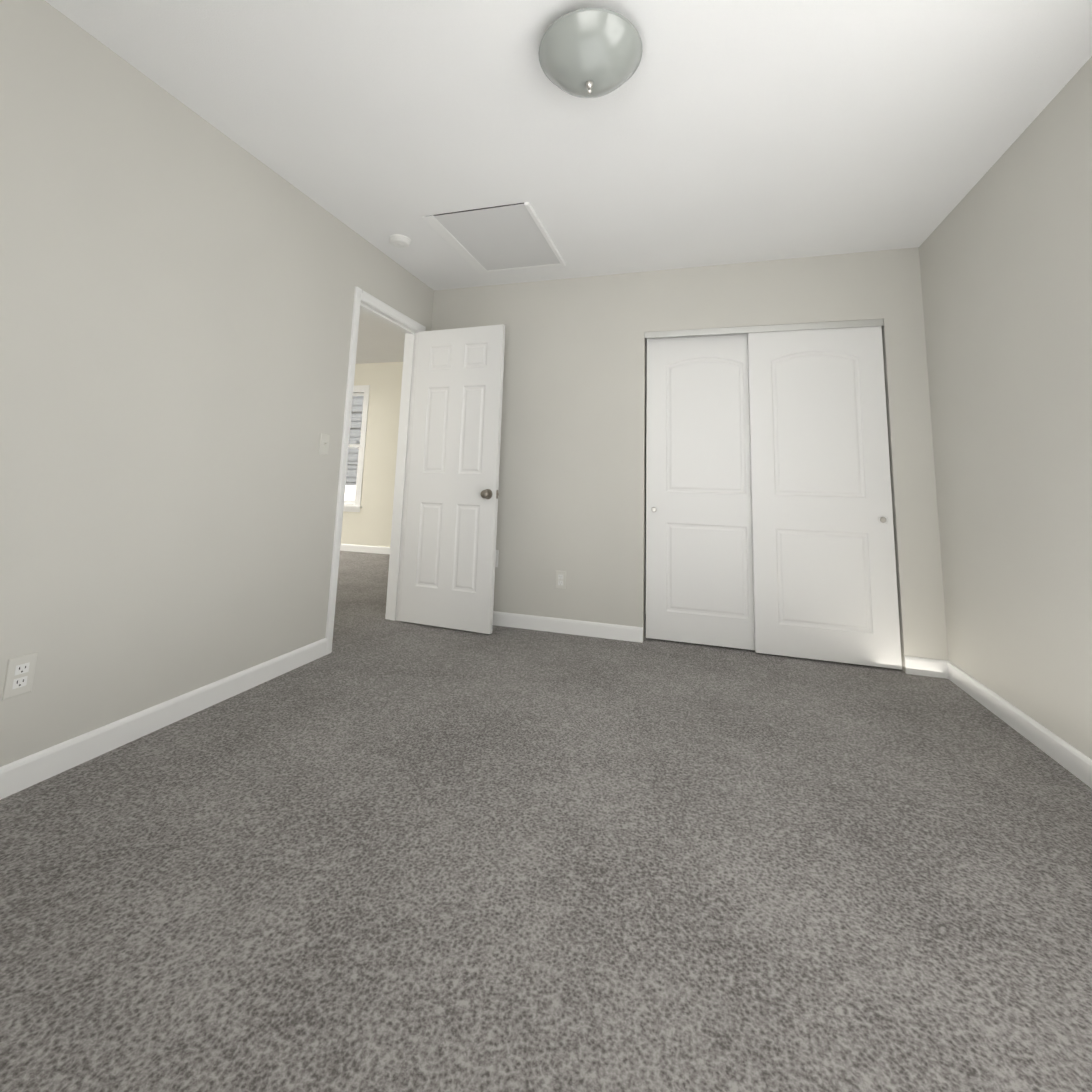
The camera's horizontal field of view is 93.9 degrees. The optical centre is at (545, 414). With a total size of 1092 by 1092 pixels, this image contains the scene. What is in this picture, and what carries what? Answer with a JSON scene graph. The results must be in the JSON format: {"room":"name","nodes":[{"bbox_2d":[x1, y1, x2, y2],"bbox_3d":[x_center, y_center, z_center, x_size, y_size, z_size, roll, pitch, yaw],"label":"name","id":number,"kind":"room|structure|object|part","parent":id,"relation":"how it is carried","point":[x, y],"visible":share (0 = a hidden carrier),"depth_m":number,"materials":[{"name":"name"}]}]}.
{"room":"empty bedroom","nodes":[
{"label":"empty bedroom","id":0,"kind":"room"},
{"bbox_2d":[0,0,433,766],"bbox_3d":[-1.149,-0.005,3.274,0.120,2.750,6.576,-1,-8,17],"label":"wall","id":1,"kind":"structure","parent":0,"point":[178,280],"depth_m":1.92,"materials":[{"name":"paint"}]},
{"bbox_2d":[2,652,37,699],"bbox_3d":[-1.594,0.791,1.547,0.007,0.115,0.070,-1,-8,17],"label":"electrical outlet","id":2,"kind":"object","parent":1,"relation":"attached to","point":[20,672],"visible":1,"depth_m":1.54,"materials":[{"name":"white plastic"}]},
{"bbox_2d":[0,638,326,799],"bbox_3d":[-1.617,1.075,1.449,0.013,0.089,2.846,-1,-8,17],"label":"baseboard","id":3,"kind":"structure","parent":1,"relation":"attached to","point":[31,770],"depth_m":1.86,"materials":[{"name":"white paint"}]},
{"bbox_2d":[319,433,329,454],"bbox_3d":[-1.215,0.162,2.808,0.019,0.115,0.070,-1,-8,17],"label":"light switch","id":4,"kind":"object","parent":1,"relation":"attached to","point":[324,445],"visible":1,"depth_m":2.81,"materials":[{"name":"white plastic"}]},
{"bbox_2d":[325,286,425,654],"bbox_3d":[-1.126,0.328,3.340,0.150,2.110,0.815,-1,-8,17],"label":"door frame","id":5,"kind":"structure","parent":1,"relation":"attached to","point":[373,306],"depth_m":3.55,"materials":[{"name":"white paint"}]},
{"bbox_2d":[399,324,504,633],"bbox_3d":[-0.641,0.393,3.503,0.710,2.030,0.164,-1,-8,21],"label":"door","id":6,"kind":"structure","parent":1,"relation":"in","point":[448,569],"depth_m":3.48,"materials":[{"name":"white paint"}]},
{"bbox_3d":[-0.640,0.351,3.508,0.710,1.674,0.163,-1,-8,21],"label":"door hardware","id":7,"kind":"part","parent":6,"relation":"part of","materials":[{"name":"silver metal"}]},
{"bbox_2d":[341,362,402,546],"bbox_3d":[-2.714,0.465,7.083,5.080,2.750,0.120,-1,-8,17],"label":"wall","id":8,"kind":"structure","parent":0,"point":[369,523],"depth_m":6.86,"materials":[{"name":"paint"}]},
{"bbox_2d":[343,385,369,511],"bbox_3d":[-3.094,0.461,7.175,1.380,1.730,0.165,-1,-8,17],"label":"window","id":9,"kind":"structure","parent":8,"relation":"in","point":[355,504],"depth_m":6.97,"materials":[{"name":"white paint"}]},
{"bbox_2d":[340,544,389,553],"bbox_3d":[-2.759,1.774,6.837,5.050,0.089,0.013,-1,-8,17],"label":"baseboard","id":10,"kind":"structure","parent":8,"relation":"attached to","point":[365,548],"depth_m":6.71,"materials":[{"name":"white paint"}]},
{"bbox_2d":[356,310,404,363],"bbox_3d":[-3.437,-1.134,4.733,5.080,0.120,5.190,-1,-8,17],"label":"ceiling","id":11,"kind":"structure","parent":0,"point":[379,341],"depth_m":6.00,"materials":[{"name":"paint"}]},
{"bbox_2d":[0,551,1091,1091],"bbox_3d":[-2.052,1.415,3.340,8.724,0.100,6.576,-1,-8,17],"label":"floor","id":12,"kind":"structure","parent":0,"point":[374,851],"depth_m":1.24,"materials":[{"name":"carpet"}]},
{"bbox_2d":[45,0,1091,289],"bbox_3d":[0.137,-1.311,1.736,3.254,0.120,3.798,-1,-8,17],"label":"ceiling","id":13,"kind":"structure","parent":0,"point":[715,132],"depth_m":2.03,"materials":[{"name":"paint"}]},
{"bbox_2d":[389,234,410,247],"bbox_3d":[-0.905,-1.070,3.161,0.128,0.037,0.128,-1,-8,17],"label":"smoke detector","id":14,"kind":"object","parent":13,"relation":"attached to","point":[399,241],"visible":1,"depth_m":3.13,"materials":[{"name":"white plastic"}]},
{"bbox_2d":[422,202,565,272],"bbox_3d":[-0.285,-1.061,3.161,0.640,0.017,0.785,-1,-8,17],"label":"trim","id":15,"kind":"structure","parent":13,"relation":"attached to","point":[440,229],"depth_m":3.16,"materials":[{"name":"white paint"}]},
{"bbox_2d":[430,203,559,270],"bbox_3d":[-0.292,-1.068,3.150,0.594,0.005,0.757,-1,-8,17],"label":"panel","id":16,"kind":"object","parent":13,"relation":"attached to","point":[501,237],"visible":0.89,"depth_m":3.08,"materials":[{"name":"paint"}]},
{"bbox_2d":[538,8,642,97],"bbox_3d":[0.147,-1.161,1.712,0.348,0.183,0.348,-1,-8,17],"label":"ceiling light","id":17,"kind":"object","parent":13,"relation":"attached to","point":[590,53],"visible":1,"depth_m":1.64,"materials":[{"name":"grey glass"}]},
{"bbox_2d":[645,338,646,613],"bbox_3d":[1.218,0.129,3.720,2.354,2.750,0.740,-1,-8,17],"label":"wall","id":18,"kind":"structure","parent":0,"point":[645,486],"depth_m":4.03,"materials":[{"name":"paint"}]},
{"bbox_2d":[431,247,948,672],"bbox_3d":[0.664,0.074,3.442,3.254,2.750,0.120,-1,-8,17],"label":"wall","id":19,"kind":"structure","parent":0,"point":[572,483],"depth_m":3.41,"materials":[{"name":"paint"}]},
{"bbox_2d":[495,550,498,566],"bbox_3d":[-0.366,1.001,3.552,0.070,0.115,0.007,-1,-8,17],"label":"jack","id":20,"kind":"object","parent":19,"relation":"attached to","point":[496,560],"visible":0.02,"depth_m":3.54,"materials":[{"name":"white plastic"}]},
{"bbox_2d":[556,571,565,588],"bbox_3d":[0.098,1.100,3.397,0.070,0.115,0.007,-1,-8,17],"label":"electrical outlet","id":21,"kind":"object","parent":19,"relation":"attached to","point":[560,579],"visible":1,"depth_m":3.39,"materials":[{"name":"white plastic"}]},
{"bbox_2d":[493,611,642,642],"bbox_3d":[-0.174,1.390,3.431,1.630,0.089,0.018,-1,-8,17],"label":"baseboard","id":22,"kind":"structure","parent":19,"relation":"attached to","point":[540,623],"depth_m":3.33,"materials":[{"name":"white paint"}]},
{"bbox_2d":[646,333,754,649],"bbox_3d":[1.030,0.444,3.296,0.750,1.975,0.035,-1,-8,17],"label":"closet door","id":23,"kind":"structure","parent":19,"relation":"in","point":[699,569],"depth_m":3.29,"materials":[{"name":"white paint"}]},
{"bbox_2d":[645,319,883,338],"bbox_3d":[1.364,-0.542,3.314,1.418,0.042,0.101,-1,-8,17],"label":"track rail","id":24,"kind":"object","parent":19,"relation":"attached to","point":[776,328],"visible":0.93,"depth_m":3.25,"materials":[{"name":"silver metal"}]},
{"bbox_2d":[748,326,901,668],"bbox_3d":[1.638,0.432,3.067,0.750,1.975,0.035,-1,-8,17],"label":"closet door","id":25,"kind":"structure","parent":19,"relation":"in","point":[824,575],"depth_m":3.04,"materials":[{"name":"white paint"}]},
{"bbox_2d":[878,517,885,522],"bbox_3d":[1.938,0.604,2.931,0.049,0.049,0.006,-1,-8,17],"label":"door pull","id":26,"kind":"object","parent":25,"relation":"attached to","point":[882,519],"visible":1,"depth_m":2.93,"materials":[{"name":"grey metal"}]},
{"bbox_2d":[919,56,1091,758],"bbox_3d":[1.839,-0.162,1.445,0.150,2.750,4.778,-1,-8,17],"label":"wall","id":27,"kind":"structure","parent":0,"point":[1005,251],"depth_m":2.10,"materials":[{"name":"paint"}]},
{"bbox_2d":[940,660,1091,788],"bbox_3d":[1.614,1.105,0.939,0.013,0.089,3.798,-1,-8,17],"label":"baseboard","id":28,"kind":"structure","parent":27,"relation":"attached to","point":[1077,763],"depth_m":2.08,"materials":[{"name":"white paint"}]},
{"label":"outside","id":29,"kind":"structure","parent":0,"visible":0},
{"bbox_3d":[-6.440,4.380,23.524,38.000,0.200,30.000,-1,-8,17],"label":"ground","id":30,"kind":"structure","parent":29,"visible":0},
{"bbox_2d":[344,396,363,500],"bbox_3d":[-5.042,0.534,17.016,23.500,5.750,9.400,-1,-8,17],"label":"house","id":31,"kind":"structure","parent":30,"relation":"on","point":[352,474],"depth_m":15.38,"materials":[{"name":"grey"}]}
]}

